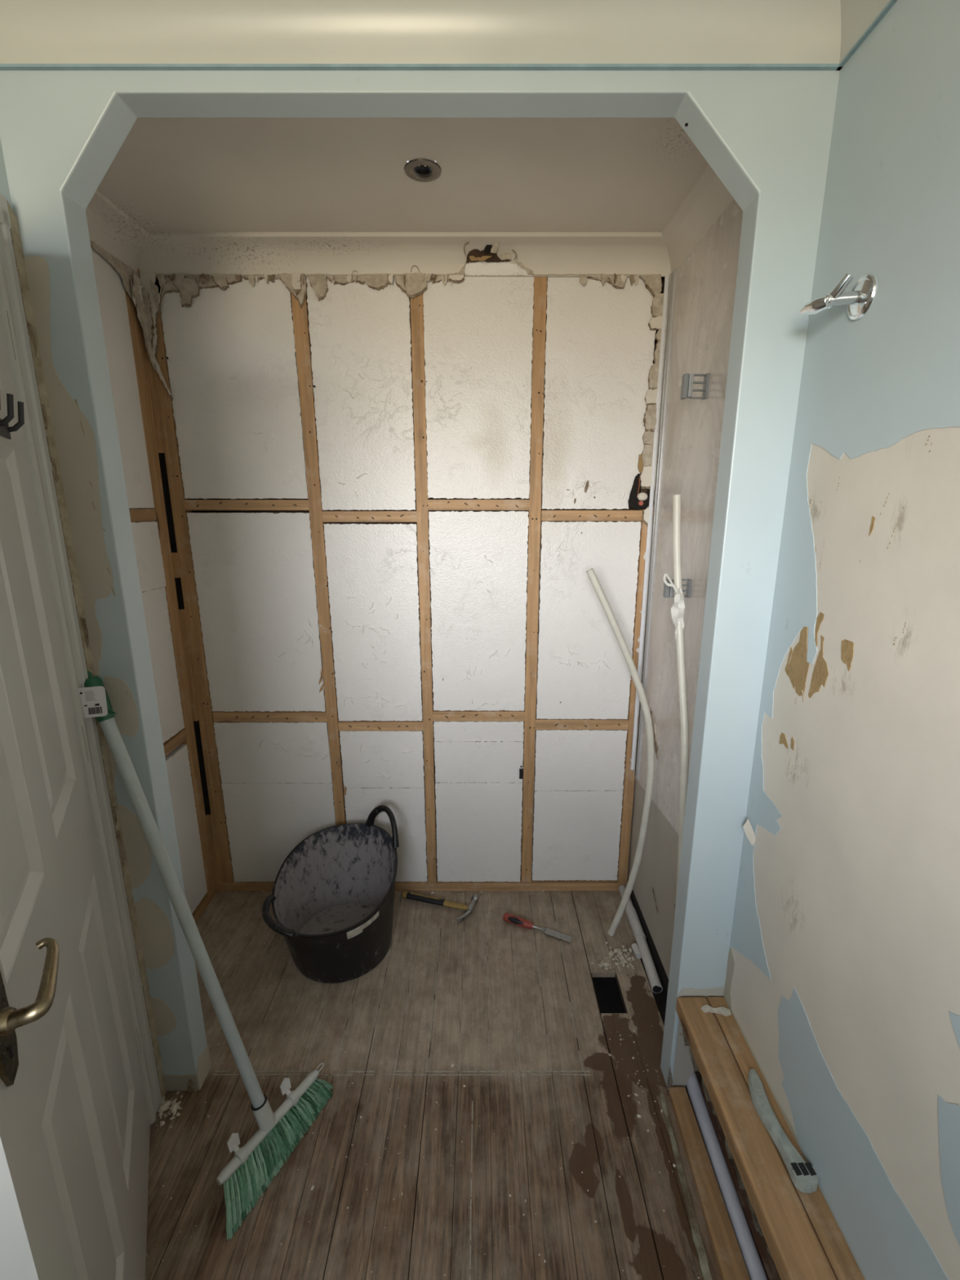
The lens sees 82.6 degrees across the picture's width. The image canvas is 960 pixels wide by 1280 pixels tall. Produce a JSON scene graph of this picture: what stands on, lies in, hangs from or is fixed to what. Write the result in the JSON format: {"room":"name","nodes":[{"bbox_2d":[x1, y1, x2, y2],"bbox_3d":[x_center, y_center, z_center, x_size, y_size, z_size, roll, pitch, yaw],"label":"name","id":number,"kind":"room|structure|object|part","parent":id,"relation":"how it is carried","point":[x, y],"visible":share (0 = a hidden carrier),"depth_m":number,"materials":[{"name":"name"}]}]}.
{"room":"bathroom under renovation","nodes":[
{"label":"bathroom under renovation","id":0,"kind":"room"},
{"bbox_2d":[0,137,166,1097],"bbox_3d":[-0.891,0.283,-0.021,0.098,2.500,2.487,0,13,0],"label":"wall","id":1,"kind":"structure","parent":0,"point":[4,187],"depth_m":1.13,"materials":[{"name":"blue paint"}]},
{"bbox_2d":[89,240,220,923],"bbox_3d":[-1.072,-0.083,1.615,0.136,2.450,0.797,0,13,0],"label":"wall","id":2,"kind":"structure","parent":0,"point":[130,300],"depth_m":1.82,"materials":[{"name":"brown wood"}]},
{"bbox_3d":[-1.101,-0.721,1.411,0.040,0.743,0.656,0,13,0],"label":"insulation panel","id":3,"kind":"part","parent":2,"relation":"part of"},
{"bbox_3d":[-1.099,-0.214,1.531,0.040,0.221,0.654,0,13,0],"label":"insulation panel","id":4,"kind":"part","parent":2,"relation":"part of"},
{"bbox_3d":[-1.101,0.144,1.617,0.040,0.521,0.655,0,13,0],"label":"insulation panel","id":5,"kind":"part","parent":2,"relation":"part of","materials":[{"name":"white plastic"}]},
{"bbox_3d":[-1.099,0.772,1.767,0.040,0.649,0.655,0,13,0],"label":"insulation panel","id":6,"kind":"part","parent":2,"relation":"part of","materials":[{"name":"white plastic"}]},
{"bbox_3d":[-1.101,1.100,1.873,0.050,0.030,0.707,0,13,0],"label":"sole plate","id":7,"kind":"part","parent":2,"relation":"part of","materials":[{"name":"brown wood"}]},
{"bbox_2d":[97,117,706,231],"bbox_3d":[-0.245,-1.160,1.368,1.790,0.030,0.777,0,13,0],"label":"ceiling","id":8,"kind":"structure","parent":0,"point":[167,174],"depth_m":1.32,"materials":[{"name":"paint"}]},
{"bbox_2d":[404,158,441,182],"bbox_3d":[-0.139,-1.139,1.314,0.089,0.025,0.089,0,13,0],"label":"recessed light","id":9,"kind":"object","parent":8,"relation":"in","point":[422,170],"visible":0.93,"depth_m":1.32,"materials":[{"name":"silver metal"}]},
{"bbox_2d":[153,263,664,891],"bbox_3d":[-0.240,-0.168,1.969,1.780,2.450,0.087,0,13,0],"label":"wall","id":10,"kind":"structure","parent":0,"point":[393,500],"depth_m":1.93,"materials":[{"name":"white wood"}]},
{"bbox_3d":[-0.810,-0.835,1.819,0.431,0.710,0.040,0,13,0],"label":"insulation panel","id":11,"kind":"part","parent":10,"relation":"part of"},
{"bbox_3d":[-0.802,-0.090,1.998,0.436,0.734,0.040,0,13,0],"label":"insulation panel","id":12,"kind":"part","parent":10,"relation":"part of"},
{"bbox_3d":[-0.796,0.431,2.122,0.438,0.256,0.040,0,13,0],"label":"insulation panel","id":13,"kind":"part","parent":10,"relation":"part of","materials":[{"name":"white plastic"}]},
{"bbox_3d":[-0.793,0.770,2.201,0.438,0.445,0.040,0,13,0],"label":"insulation panel","id":14,"kind":"part","parent":10,"relation":"part of","materials":[{"name":"white plastic"}]},
{"bbox_3d":[-0.389,-0.816,1.823,0.331,0.748,0.040,0,13,0],"label":"insulation panel","id":15,"kind":"part","parent":10,"relation":"part of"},
{"bbox_3d":[-0.384,-0.053,2.006,0.328,0.733,0.040,0,13,0],"label":"insulation panel","id":16,"kind":"part","parent":10,"relation":"part of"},
{"bbox_3d":[-0.379,0.458,2.128,0.320,0.241,0.040,0,13,0],"label":"insulation panel","id":17,"kind":"part","parent":10,"relation":"part of","materials":[{"name":"white plastic"}]},
{"bbox_3d":[-0.376,0.778,2.204,0.320,0.424,0.040,0,13,0],"label":"insulation panel","id":18,"kind":"part","parent":10,"relation":"part of","materials":[{"name":"white plastic"}]},
{"bbox_2d":[85,162,733,276],"bbox_3d":[-0.240,-1.097,1.358,1.684,0.089,0.728,0,13,0],"label":"trim","id":19,"kind":"structure","parent":10,"relation":"attached to","point":[482,254],"depth_m":1.66,"materials":[{"name":"paint"}]},
{"bbox_3d":[0.046,-1.157,1.701,0.243,0.037,0.020,0,13,0],"label":"exposed panel","id":20,"kind":"part","parent":19,"relation":"part of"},
{"bbox_3d":[-0.238,1.005,2.256,1.672,0.036,0.050,0,13,0],"label":"sole plate","id":21,"kind":"part","parent":10,"relation":"part of","materials":[{"name":"brown wood"}]},
{"bbox_3d":[-0.008,-0.847,1.812,0.355,0.735,0.040,0,13,0],"label":"insulation panel","id":22,"kind":"part","parent":10,"relation":"part of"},
{"bbox_3d":[-0.007,-0.094,1.995,0.350,0.735,0.040,0,13,0],"label":"insulation panel","id":23,"kind":"part","parent":10,"relation":"part of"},
{"bbox_3d":[-0.007,0.344,2.100,0.345,0.084,0.040,0,13,0],"label":"insulation panel","id":24,"kind":"part","parent":10,"relation":"part of","materials":[{"name":"white plastic"}]},
{"bbox_3d":[-0.006,0.468,2.129,0.343,0.175,0.040,0,13,0],"label":"insulation panel","id":25,"kind":"part","parent":10,"relation":"part of","materials":[{"name":"white plastic"}]},
{"bbox_3d":[-0.007,0.768,2.200,0.343,0.447,0.040,0,13,0],"label":"insulation panel","id":26,"kind":"part","parent":10,"relation":"part of","materials":[{"name":"white plastic"}]},
{"bbox_3d":[0.384,0.782,2.204,0.351,0.406,0.040,0,13,0],"label":"insulation panel","id":27,"kind":"part","parent":10,"relation":"part of","materials":[{"name":"white plastic"}]},
{"bbox_3d":[0.385,0.462,2.129,0.350,0.256,0.040,0,13,0],"label":"insulation panel","id":28,"kind":"part","parent":10,"relation":"part of","materials":[{"name":"white plastic"}]},
{"bbox_3d":[0.385,-0.061,2.003,0.350,0.734,0.040,0,13,0],"label":"insulation panel","id":29,"kind":"part","parent":10,"relation":"part of","materials":[{"name":"white plastic"}]},
{"bbox_3d":[0.388,-0.807,1.825,0.359,0.722,0.040,0,13,0],"label":"insulation panel","id":30,"kind":"part","parent":10,"relation":"part of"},
{"bbox_2d":[0,70,839,1092],"bbox_3d":[-0.240,-0.011,1.208,1.800,2.500,0.070,0,13,0],"label":"wall","id":31,"kind":"structure","parent":0,"point":[766,135],"depth_m":1.05,"materials":[{"name":"blue paint"}]},
{"bbox_2d":[145,891,775,1279],"bbox_3d":[-0.624,1.628,0.718,2.652,0.480,3.439,0,13,0],"label":"floor","id":32,"kind":"structure","parent":0,"point":[431,1231],"depth_m":1.42,"materials":[{"name":"wood"}]},
{"bbox_2d":[78,670,333,1239],"bbox_3d":[-0.610,0.646,1.279,0.425,1.185,0.340,9,16,34],"label":"broom","id":33,"kind":"object","parent":32,"relation":"on","point":[278,1131],"visible":0.98,"depth_m":1.26,"materials":[{"name":"plastic"}]},
{"bbox_2d":[84,690,97,701],"bbox_3d":[-0.833,0.134,1.143,0.060,0.055,0.008,-4,14,-17],"label":"print","id":34,"kind":"object","parent":33,"relation":"attached to","point":[90,695],"depth_m":1.14},
{"bbox_3d":[-0.678,0.623,1.248,0.333,1.023,0.028,4,14,17],"label":"handle","id":35,"kind":"part","parent":33,"relation":"part of","materials":[{"name":"white plastic"}]},
{"bbox_2d":[252,1098,275,1131],"bbox_3d":[-0.526,1.147,1.323,0.052,0.069,0.042,0,13,0],"label":"socket","id":36,"kind":"object","parent":33,"relation":"attached to","point":[264,1117],"depth_m":1.31,"materials":[{"name":"plastic"}]},
{"bbox_2d":[262,804,399,983],"bbox_3d":[-0.500,0.877,1.901,0.422,0.449,0.471,0,13,0],"label":"tub","id":37,"kind":"object","parent":32,"relation":"on","point":[331,898],"visible":1,"depth_m":2.01,"materials":[{"name":"black rubber"}]},
{"bbox_3d":[-0.656,0.884,1.738,0.066,0.042,0.206,-11,17,-38],"label":"handle","id":38,"kind":"part","parent":37,"relation":"part of","materials":[{"name":"black rubber"}]},
{"bbox_3d":[-0.358,0.677,2.027,0.052,0.118,0.202,-13,18,-42],"label":"handle","id":39,"kind":"part","parent":37,"relation":"part of","materials":[{"name":"black rubber"}]},
{"bbox_2d":[150,889,699,1279],"bbox_3d":[-0.232,1.159,1.659,1.502,0.020,1.187,0,13,0],"label":"debris","id":40,"kind":"object","parent":32,"relation":"on","point":[175,1105],"depth_m":1.42,"materials":[{"name":"white paint"}]},
{"bbox_2d":[402,890,479,923],"bbox_3d":[-0.165,1.037,2.124,0.308,0.030,0.143,1,14,5],"label":"hammer","id":41,"kind":"object","parent":32,"relation":"on","point":[406,895],"visible":1,"depth_m":2.14,"materials":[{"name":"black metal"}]},
{"bbox_2d":[502,912,572,942],"bbox_3d":[0.207,1.065,2.027,0.263,0.032,0.032,6,15,23],"label":"chisel","id":42,"kind":"object","parent":32,"relation":"on","point":[508,917],"visible":1,"depth_m":2.03,"materials":[{"name":"red plastic"}]},
{"bbox_3d":[0.142,1.058,2.056,0.119,0.032,0.030,6,15,23],"label":"handle","id":43,"kind":"part","parent":42,"relation":"part of","materials":[{"name":"red plastic"}]},
{"bbox_3d":[0.279,1.078,1.998,0.107,0.008,0.030,6,15,23],"label":"blade","id":44,"kind":"part","parent":42,"relation":"part of","materials":[{"name":"silver metal"}]},
{"bbox_2d":[591,941,634,971],"bbox_3d":[0.457,1.102,1.909,0.155,0.013,0.129,0,13,0],"label":"debris","id":45,"kind":"object","parent":32,"relation":"on","point":[611,953],"visible":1,"depth_m":1.89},
{"bbox_2d":[586,568,654,936],"bbox_3d":[0.460,0.426,1.849,0.264,1.334,0.041,0,13,0],"label":"pipe","id":46,"kind":"object","parent":32,"relation":"on","point":[591,574],"visible":1,"depth_m":1.83,"materials":[{"name":"white plastic"}]},
{"bbox_2d":[631,942,641,959],"bbox_3d":[0.548,1.093,1.919,0.023,0.025,0.046,-1,14,-6],"label":"pipe stub","id":47,"kind":"object","parent":32,"relation":"on","point":[634,946],"visible":1,"depth_m":1.91,"materials":[{"name":"white plastic"}]},
{"bbox_2d":[618,884,662,993],"bbox_3d":[0.575,1.068,1.993,0.043,0.046,0.471,0,13,0],"label":"pipe","id":48,"kind":"object","parent":32,"relation":"on","point":[631,913],"visible":0.98,"depth_m":1.92,"materials":[{"name":"white plastic"}]},
{"bbox_2d":[668,1087,750,1279],"bbox_3d":[0.500,1.371,0.760,0.056,0.020,1.443,0,13,2],"label":"batten","id":49,"kind":"object","parent":32,"relation":"on","point":[728,1256],"visible":1,"depth_m":1.23,"materials":[{"name":"brown wood"}]},
{"bbox_2d":[685,1071,767,1279],"bbox_3d":[0.563,1.299,1.082,0.037,0.037,0.901,0,13,1],"label":"pipe","id":50,"kind":"object","parent":32,"relation":"on","point":[753,1262],"visible":0.85,"depth_m":1.25,"materials":[{"name":"white plastic"}]},
{"bbox_2d":[702,1087,781,1279],"bbox_3d":[0.608,1.250,0.733,0.028,0.268,1.444,0,13,0],"label":"ledge upstand","id":51,"kind":"object","parent":32,"relation":"on","point":[775,1273],"visible":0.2,"depth_m":1.22,"materials":[{"name":"black"}]},
{"bbox_2d":[675,996,836,1279],"bbox_3d":[0.538,1.098,0.697,0.076,0.043,1.446,0,13,0],"label":"wooden plank","id":52,"kind":"object","parent":51,"relation":"on","point":[796,1251],"visible":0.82,"depth_m":1.05,"materials":[{"name":"brown wood"}]},
{"bbox_2d":[682,1027,772,1257],"bbox_3d":[0.520,1.078,1.016,0.010,0.065,0.775,0,13,0],"label":"support","id":53,"kind":"object","parent":52,"relation":"attached to","point":[741,1185],"visible":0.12,"depth_m":1.13,"materials":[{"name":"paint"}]},
{"bbox_2d":[706,996,865,1279],"bbox_3d":[0.593,1.089,0.695,0.058,0.063,1.446,0,13,0],"label":"wooden plank","id":54,"kind":"object","parent":51,"relation":"on","point":[842,1263],"depth_m":1.04,"materials":[{"name":"brown wood"}]},
{"bbox_2d":[701,1004,731,1016],"bbox_3d":[0.583,0.917,1.354,0.071,0.003,0.023,3,14,12],"label":"scrap","id":55,"kind":"object","parent":54,"relation":"on","point":[725,1011],"visible":1,"depth_m":1.35,"materials":[{"name":"white paper"}]},
{"bbox_3d":[0.593,0.970,1.096,0.045,0.020,0.219,-1,13,-3],"label":"tool handle","id":56,"kind":"part","parent":54,"relation":"part of","materials":[{"name":"grey plastic"}]},
{"bbox_2d":[626,0,959,1279],"bbox_3d":[0.648,0.186,0.383,0.108,2.500,3.319,0,13,0],"label":"wall","id":57,"kind":"structure","parent":0,"point":[842,981],"depth_m":0.89,"materials":[{"name":"paint"}]},
{"bbox_2d":[0,0,897,70],"bbox_3d":[-0.114,-0.761,-0.235,1.472,0.114,2.397,0,13,0],"label":"ceiling","id":58,"kind":"structure","parent":57,"relation":"attached to","point":[35,34],"depth_m":0.92,"materials":[{"name":"beige paint"}]},
{"bbox_2d":[630,269,676,780],"bbox_3d":[0.593,-0.306,1.890,0.030,1.707,0.052,0,13,0],"label":"trim","id":59,"kind":"structure","parent":57,"relation":"attached to","point":[669,285],"depth_m":1.85,"materials":[{"name":"white plastic"}]},
{"bbox_2d":[663,494,688,927],"bbox_3d":[0.534,0.392,1.532,0.068,1.550,0.224,-3,14,-14],"label":"pipe","id":60,"kind":"object","parent":57,"relation":"attached to","point":[677,610],"visible":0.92,"depth_m":1.48,"materials":[{"name":"white plastic"}]},
{"bbox_2d":[662,578,692,598],"bbox_3d":[0.563,-0.148,1.563,0.071,0.052,0.028,0,13,0],"label":"wall bracket","id":61,"kind":"object","parent":57,"relation":"attached to","point":[668,591],"visible":0.75,"depth_m":1.56,"materials":[{"name":"grey plastic"}]},
{"bbox_2d":[680,373,710,399],"bbox_3d":[0.567,-0.670,1.444,0.064,0.060,0.028,0,13,0],"label":"wall bracket","id":62,"kind":"object","parent":57,"relation":"attached to","point":[687,380],"visible":1,"depth_m":1.44,"materials":[{"name":"grey plastic"}]},
{"bbox_2d":[723,995,866,1279],"bbox_3d":[0.622,0.968,1.129,0.002,0.021,0.546,0,13,0],"label":"baseboard","id":63,"kind":"structure","parent":57,"relation":"attached to","point":[788,1121],"depth_m":1.14,"materials":[{"name":"wood"}]},
{"bbox_2d":[799,273,876,320],"bbox_3d":[0.586,-0.560,0.901,0.072,0.065,0.093,0,13,0],"label":"robe hook","id":64,"kind":"object","parent":57,"relation":"attached to","point":[860,300],"visible":1,"depth_m":0.88,"materials":[{"name":"silver metal"}]},
{"bbox_3d":[0.591,-0.556,0.890,0.052,0.023,0.021,1,13,4],"label":"post","id":65,"kind":"part","parent":64,"relation":"part of","materials":[{"name":"silver metal"}]},
{"bbox_3d":[0.618,-0.557,0.888,0.008,0.065,0.065,0,13,0],"label":"plate","id":66,"kind":"part","parent":64,"relation":"part of","materials":[{"name":"silver metal"}]},
{"bbox_3d":[-1.420,0.153,0.520,0.960,2.500,1.660,0,13,0],"label":"wall","id":67,"kind":"structure","parent":0,"visible":0},
{"bbox_2d":[0,193,162,1279],"bbox_3d":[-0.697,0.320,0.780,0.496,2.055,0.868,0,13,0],"label":"door","id":68,"kind":"structure","parent":67,"relation":"in","point":[81,1097],"depth_m":0.89,"materials":[{"name":"white paint"}]},
{"bbox_3d":[-0.749,-0.469,0.780,0.032,0.170,0.225,-7,15,-28],"label":"panel","id":69,"kind":"part","parent":68,"relation":"part of","materials":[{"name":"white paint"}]},
{"bbox_3d":[-0.843,-0.656,0.549,0.015,0.050,0.863,0,13,0],"label":"architrave","id":70,"kind":"part","parent":68,"relation":"part of","materials":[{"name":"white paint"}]},
{"bbox_3d":[-0.502,0.385,0.567,0.005,0.172,0.048,-7,15,-28],"label":"handle plate","id":71,"kind":"part","parent":68,"relation":"part of","materials":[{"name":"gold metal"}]},
{"bbox_3d":[-0.712,-0.339,0.809,0.030,0.058,0.205,-7,15,-28],"label":"hook rail","id":72,"kind":"part","parent":68,"relation":"part of","materials":[{"name":"black metal"}]},
{"bbox_3d":[-0.595,0.065,0.622,0.032,0.615,0.220,-7,15,-28],"label":"panel","id":73,"kind":"part","parent":68,"relation":"part of","materials":[{"name":"white paint"}]},
{"bbox_3d":[-0.479,0.373,0.595,0.051,0.048,0.086,-2,14,-9],"label":"lever","id":74,"kind":"part","parent":68,"relation":"part of","materials":[{"name":"gold metal"}]},
{"bbox_3d":[-0.749,0.000,0.892,0.032,0.615,0.225,-7,15,-28],"label":"panel","id":75,"kind":"part","parent":68,"relation":"part of","materials":[{"name":"white paint"}]},
{"bbox_3d":[-0.595,0.838,0.807,0.032,0.565,0.220,-7,15,-28],"label":"panel","id":76,"kind":"part","parent":68,"relation":"part of","materials":[{"name":"white paint"}]},
{"bbox_3d":[-0.749,0.773,1.077,0.032,0.565,0.225,-7,15,-28],"label":"panel","id":77,"kind":"part","parent":68,"relation":"part of","materials":[{"name":"white paint"}]}
]}

